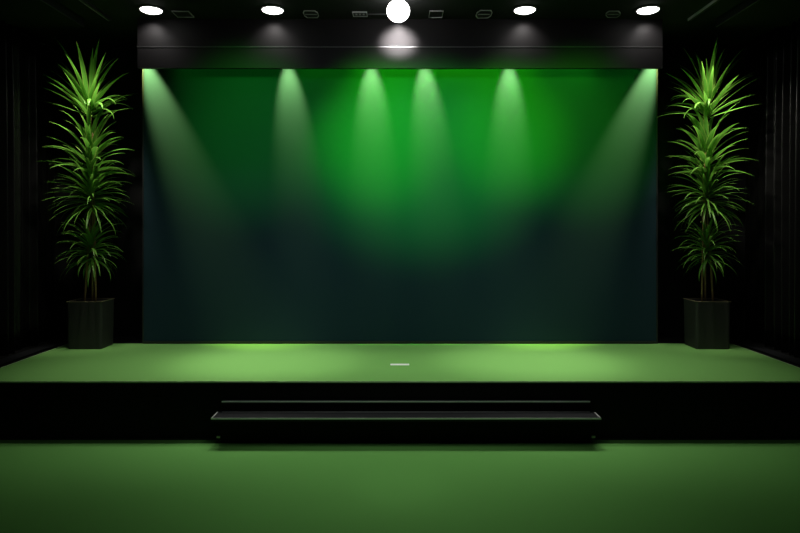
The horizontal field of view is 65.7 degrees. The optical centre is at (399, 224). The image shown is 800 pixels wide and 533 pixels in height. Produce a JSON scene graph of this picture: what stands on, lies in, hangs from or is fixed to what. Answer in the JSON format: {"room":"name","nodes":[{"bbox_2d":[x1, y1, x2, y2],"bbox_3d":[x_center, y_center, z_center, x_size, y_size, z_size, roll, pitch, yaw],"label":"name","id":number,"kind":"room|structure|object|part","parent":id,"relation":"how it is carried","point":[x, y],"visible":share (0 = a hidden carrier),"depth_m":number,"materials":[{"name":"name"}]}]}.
{"room":"event stage hall","nodes":[
{"label":"event stage hall","id":0,"kind":"room"},
{"bbox_2d":[13,0,783,43],"bbox_3d":[0.000,-2.670,3.475,10.400,0.120,10.950,0,0,0],"label":"ceiling","id":1,"kind":"structure","parent":0,"point":[122,29],"depth_m":7.62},
{"bbox_2d":[0,0,83,26],"bbox_3d":[-4.600,-2.560,2.930,1.200,0.100,9.860,0,0,0],"label":"trim","id":2,"kind":"structure","parent":1,"relation":"attached to","point":[16,13],"depth_m":7.43,"materials":[{"name":"black"}]},
{"bbox_2d":[0,21,54,355],"bbox_3d":[-4.880,-0.450,7.725,0.124,4.117,2.250,0,0,0],"label":"curtain","id":3,"kind":"object","parent":2,"relation":"hanging from","point":[27,238],"visible":1,"depth_m":8.21,"materials":[{"name":"black fabric"}]},
{"bbox_3d":[-4.930,-2.493,7.725,0.024,0.030,2.250,0,0,0],"label":"rod","id":4,"kind":"part","parent":3,"relation":"part of","materials":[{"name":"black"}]},
{"bbox_2d":[79,0,111,20],"bbox_3d":[-3.662,-2.593,6.620,0.040,0.034,2.440,0,0,0],"label":"ceiling track","id":5,"kind":"object","parent":1,"relation":"attached to","point":[85,2],"visible":1,"depth_m":7.46,"materials":[{"name":"black metal"}]},
{"bbox_2d":[138,5,163,14],"bbox_3d":[-3.010,-2.588,7.500,0.300,0.044,0.300,0,0,0],"label":"recessed light","id":6,"kind":"object","parent":1,"relation":"in","point":[149,9],"visible":1,"depth_m":7.44,"materials":[{"name":"grey"}]},
{"bbox_2d":[171,11,193,17],"bbox_3d":[-2.681,-2.604,7.660,0.210,0.012,0.212,0,0,0],"label":"recessed light","id":7,"kind":"object","parent":1,"relation":"in","point":[179,14],"visible":1,"depth_m":7.67,"materials":[{"name":"black metal"}]},
{"bbox_2d":[260,5,284,14],"bbox_3d":[-1.540,-2.588,7.500,0.300,0.044,0.300,0,0,0],"label":"recessed light","id":8,"kind":"object","parent":1,"relation":"in","point":[269,9],"visible":1,"depth_m":7.44,"materials":[{"name":"grey"}]},
{"bbox_2d":[303,10,318,17],"bbox_3d":[-1.100,-2.604,7.660,0.180,0.012,0.250,0,0,0],"label":"recessed light","id":9,"kind":"object","parent":1,"relation":"in","point":[307,13],"visible":1,"depth_m":7.66,"materials":[{"name":"black metal"}]},
{"bbox_2d":[352,11,367,16],"bbox_3d":[-0.494,-2.604,7.660,0.180,0.012,0.162,0,0,0],"label":"recessed light","id":10,"kind":"object","parent":1,"relation":"in","point":[355,13],"visible":1,"depth_m":7.63,"materials":[{"name":"black metal"}]},
{"bbox_2d":[387,0,409,21],"bbox_3d":[-0.020,-2.471,7.120,0.264,0.277,0.264,0,0,0],"label":"globe lamp","id":11,"kind":"object","parent":1,"relation":"hanging from","point":[397,10],"visible":1,"depth_m":7.03,"materials":[{"name":"grey glass"}]},
{"bbox_2d":[137,19,662,68],"bbox_3d":[0.000,-2.300,7.885,6.660,0.620,0.050,0,0,0],"label":"valance","id":12,"kind":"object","parent":1,"relation":"attached to","point":[150,32],"depth_m":7.86,"materials":[{"name":"black"}]},
{"bbox_2d":[137,46,662,46],"bbox_3d":[0.000,-2.257,7.856,6.660,0.010,0.008,0,0,0],"label":"trim","id":13,"kind":"structure","parent":12,"relation":"attached to","point":[137,46],"depth_m":7.85,"materials":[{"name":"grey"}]},
{"bbox_2d":[429,10,443,17],"bbox_3d":[0.445,-2.604,7.660,0.170,0.012,0.238,0,0,0],"label":"recessed light","id":14,"kind":"object","parent":1,"relation":"in","point":[432,13],"visible":1,"depth_m":7.63,"materials":[{"name":"black metal"}]},
{"bbox_2d":[476,10,491,17],"bbox_3d":[1.038,-2.604,7.660,0.190,0.012,0.275,0,0,0],"label":"recessed light","id":15,"kind":"object","parent":1,"relation":"in","point":[481,13],"visible":1,"depth_m":7.65,"materials":[{"name":"black metal"}]},
{"bbox_2d":[512,5,537,14],"bbox_3d":[1.510,-2.588,7.500,0.300,0.044,0.300,0,0,0],"label":"recessed light","id":16,"kind":"object","parent":1,"relation":"in","point":[522,9],"visible":1,"depth_m":7.44,"materials":[{"name":"grey glass"}]},
{"bbox_2d":[605,11,620,17],"bbox_3d":[2.632,-2.604,7.660,0.199,0.012,0.225,0,0,0],"label":"recessed light","id":17,"kind":"object","parent":1,"relation":"in","point":[610,14],"visible":1,"depth_m":7.66,"materials":[{"name":"black metal"}]},
{"bbox_2d":[635,5,660,14],"bbox_3d":[3.000,-2.588,7.500,0.300,0.044,0.300,0,0,0],"label":"recessed light","id":18,"kind":"object","parent":1,"relation":"in","point":[648,9],"visible":1,"depth_m":7.44,"materials":[{"name":"grey"}]},
{"bbox_2d":[688,0,719,20],"bbox_3d":[3.658,-2.593,6.620,0.040,0.034,2.440,0,0,0],"label":"ceiling track","id":19,"kind":"object","parent":1,"relation":"attached to","point":[713,2],"visible":1,"depth_m":7.46,"materials":[{"name":"black metal"}]},
{"bbox_2d":[716,0,799,26],"bbox_3d":[4.600,-2.560,2.930,1.200,0.100,9.860,0,0,0],"label":"trim","id":20,"kind":"structure","parent":1,"relation":"attached to","point":[764,13],"depth_m":7.43,"materials":[{"name":"black"}]},
{"bbox_2d":[716,0,758,26],"bbox_3d":[4.000,-2.506,6.620,0.012,0.008,2.440,0,0,0],"label":"strip","id":21,"kind":"object","parent":20,"relation":"attached to","point":[757,0],"visible":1,"depth_m":7.33,"materials":[{"name":"grey metal"}]},
{"bbox_2d":[745,18,799,357],"bbox_3d":[4.866,-0.450,7.725,0.152,4.117,2.250,0,0,0],"label":"curtain","id":22,"kind":"object","parent":20,"relation":"hanging from","point":[772,138],"visible":1,"depth_m":8.18,"materials":[{"name":"black fabric"}]},
{"bbox_3d":[4.930,-2.493,7.725,0.024,0.030,2.250,0,0,0],"label":"rod","id":23,"kind":"part","parent":22,"relation":"part of","materials":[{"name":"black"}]},
{"bbox_2d":[0,440,799,532],"bbox_3d":[0.000,2.240,3.475,10.400,0.100,10.950,0,0,0],"label":"floor","id":24,"kind":"structure","parent":0,"point":[47,486],"depth_m":5.21,"materials":[{"name":"green carpet"}]},
{"bbox_2d":[0,337,799,439],"bbox_3d":[0.000,1.890,7.628,10.396,0.600,2.640,0,0,0],"label":"stage","id":25,"kind":"object","parent":24,"relation":"on","point":[126,389],"visible":0.82,"depth_m":6.32,"materials":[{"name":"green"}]},
{"bbox_2d":[35,37,131,348],"bbox_3d":[-4.071,-0.386,8.040,1.299,3.952,1.249,0,0,15],"label":"potted plant","id":26,"kind":"object","parent":25,"relation":"on","point":[90,320],"visible":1,"depth_m":8.01,"materials":[{"name":"green plant"}]},
{"bbox_3d":[-4.082,0.232,8.106,0.101,1.584,0.026,0,0,-26],"label":"stem","id":27,"kind":"part","parent":26,"relation":"part of","materials":[{"name":"plant"}]},
{"bbox_3d":[-4.040,1.286,8.110,0.452,0.607,0.370,0,0,0],"label":"pot","id":28,"kind":"part","parent":26,"relation":"part of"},
{"bbox_3d":[-4.036,-0.368,8.122,0.042,2.784,0.061,0,0,0],"label":"stem","id":29,"kind":"part","parent":26,"relation":"part of","materials":[{"name":"plant"}]},
{"bbox_3d":[-3.989,-0.093,8.101,0.088,2.234,0.034,0,0,34],"label":"stem","id":30,"kind":"part","parent":26,"relation":"part of","materials":[{"name":"plant"}]},
{"bbox_2d":[142,69,657,343],"bbox_3d":[0.000,-0.410,8.321,6.900,4.000,0.066,0,0,0],"label":"screen","id":31,"kind":"object","parent":25,"relation":"on","point":[280,206],"visible":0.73,"depth_m":8.30,"materials":[{"name":"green fabric"}]},
{"bbox_3d":[-3.440,-0.410,8.325,0.020,4.000,0.058,0,0,0],"label":"frame","id":32,"kind":"part","parent":31,"relation":"part of","materials":[{"name":"black"}]},
{"bbox_3d":[0.000,1.573,8.319,6.860,0.035,0.062,0,0,0],"label":"rail","id":33,"kind":"part","parent":31,"relation":"part of","materials":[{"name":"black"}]},
{"bbox_3d":[3.440,-0.410,8.325,0.020,4.000,0.058,0,0,0],"label":"frame","id":34,"kind":"part","parent":31,"relation":"part of","materials":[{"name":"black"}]},
{"bbox_2d":[659,40,762,348],"bbox_3d":[4.005,-0.384,8.068,1.212,3.947,1.206,0,0,-45],"label":"potted plant","id":35,"kind":"object","parent":25,"relation":"on","point":[706,320],"visible":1,"depth_m":8.00,"materials":[{"name":"green plant"}]},
{"bbox_3d":[3.958,-0.093,8.101,0.088,2.234,0.035,0,0,-34],"label":"stem","id":36,"kind":"part","parent":35,"relation":"part of","materials":[{"name":"plant"}]},
{"bbox_3d":[4.006,-0.368,8.122,0.042,2.784,0.061,0,0,0],"label":"stem","id":37,"kind":"part","parent":35,"relation":"part of","materials":[{"name":"plant"}]},
{"bbox_3d":[4.010,1.286,8.110,0.452,0.607,0.370,0,0,0],"label":"pot","id":38,"kind":"part","parent":35,"relation":"part of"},
{"bbox_3d":[4.051,0.232,8.106,0.100,1.584,0.026,0,0,26],"label":"stem","id":39,"kind":"part","parent":35,"relation":"part of","materials":[{"name":"plant"}]},
{"bbox_2d":[211,400,600,442],"bbox_3d":[0.060,1.985,6.195,3.824,0.410,0.242,0,0,0],"label":"steps","id":40,"kind":"structure","parent":24,"relation":"on","point":[242,421],"depth_m":6.24,"materials":[{"name":"black"}]},
{"bbox_2d":[46,44,753,336],"bbox_3d":[0.000,-0.220,9.025,10.700,5.020,0.150,0,0,0],"label":"wall","id":41,"kind":"structure","parent":0,"point":[125,285],"depth_m":8.95,"materials":[{"name":"black paint"}]}
]}

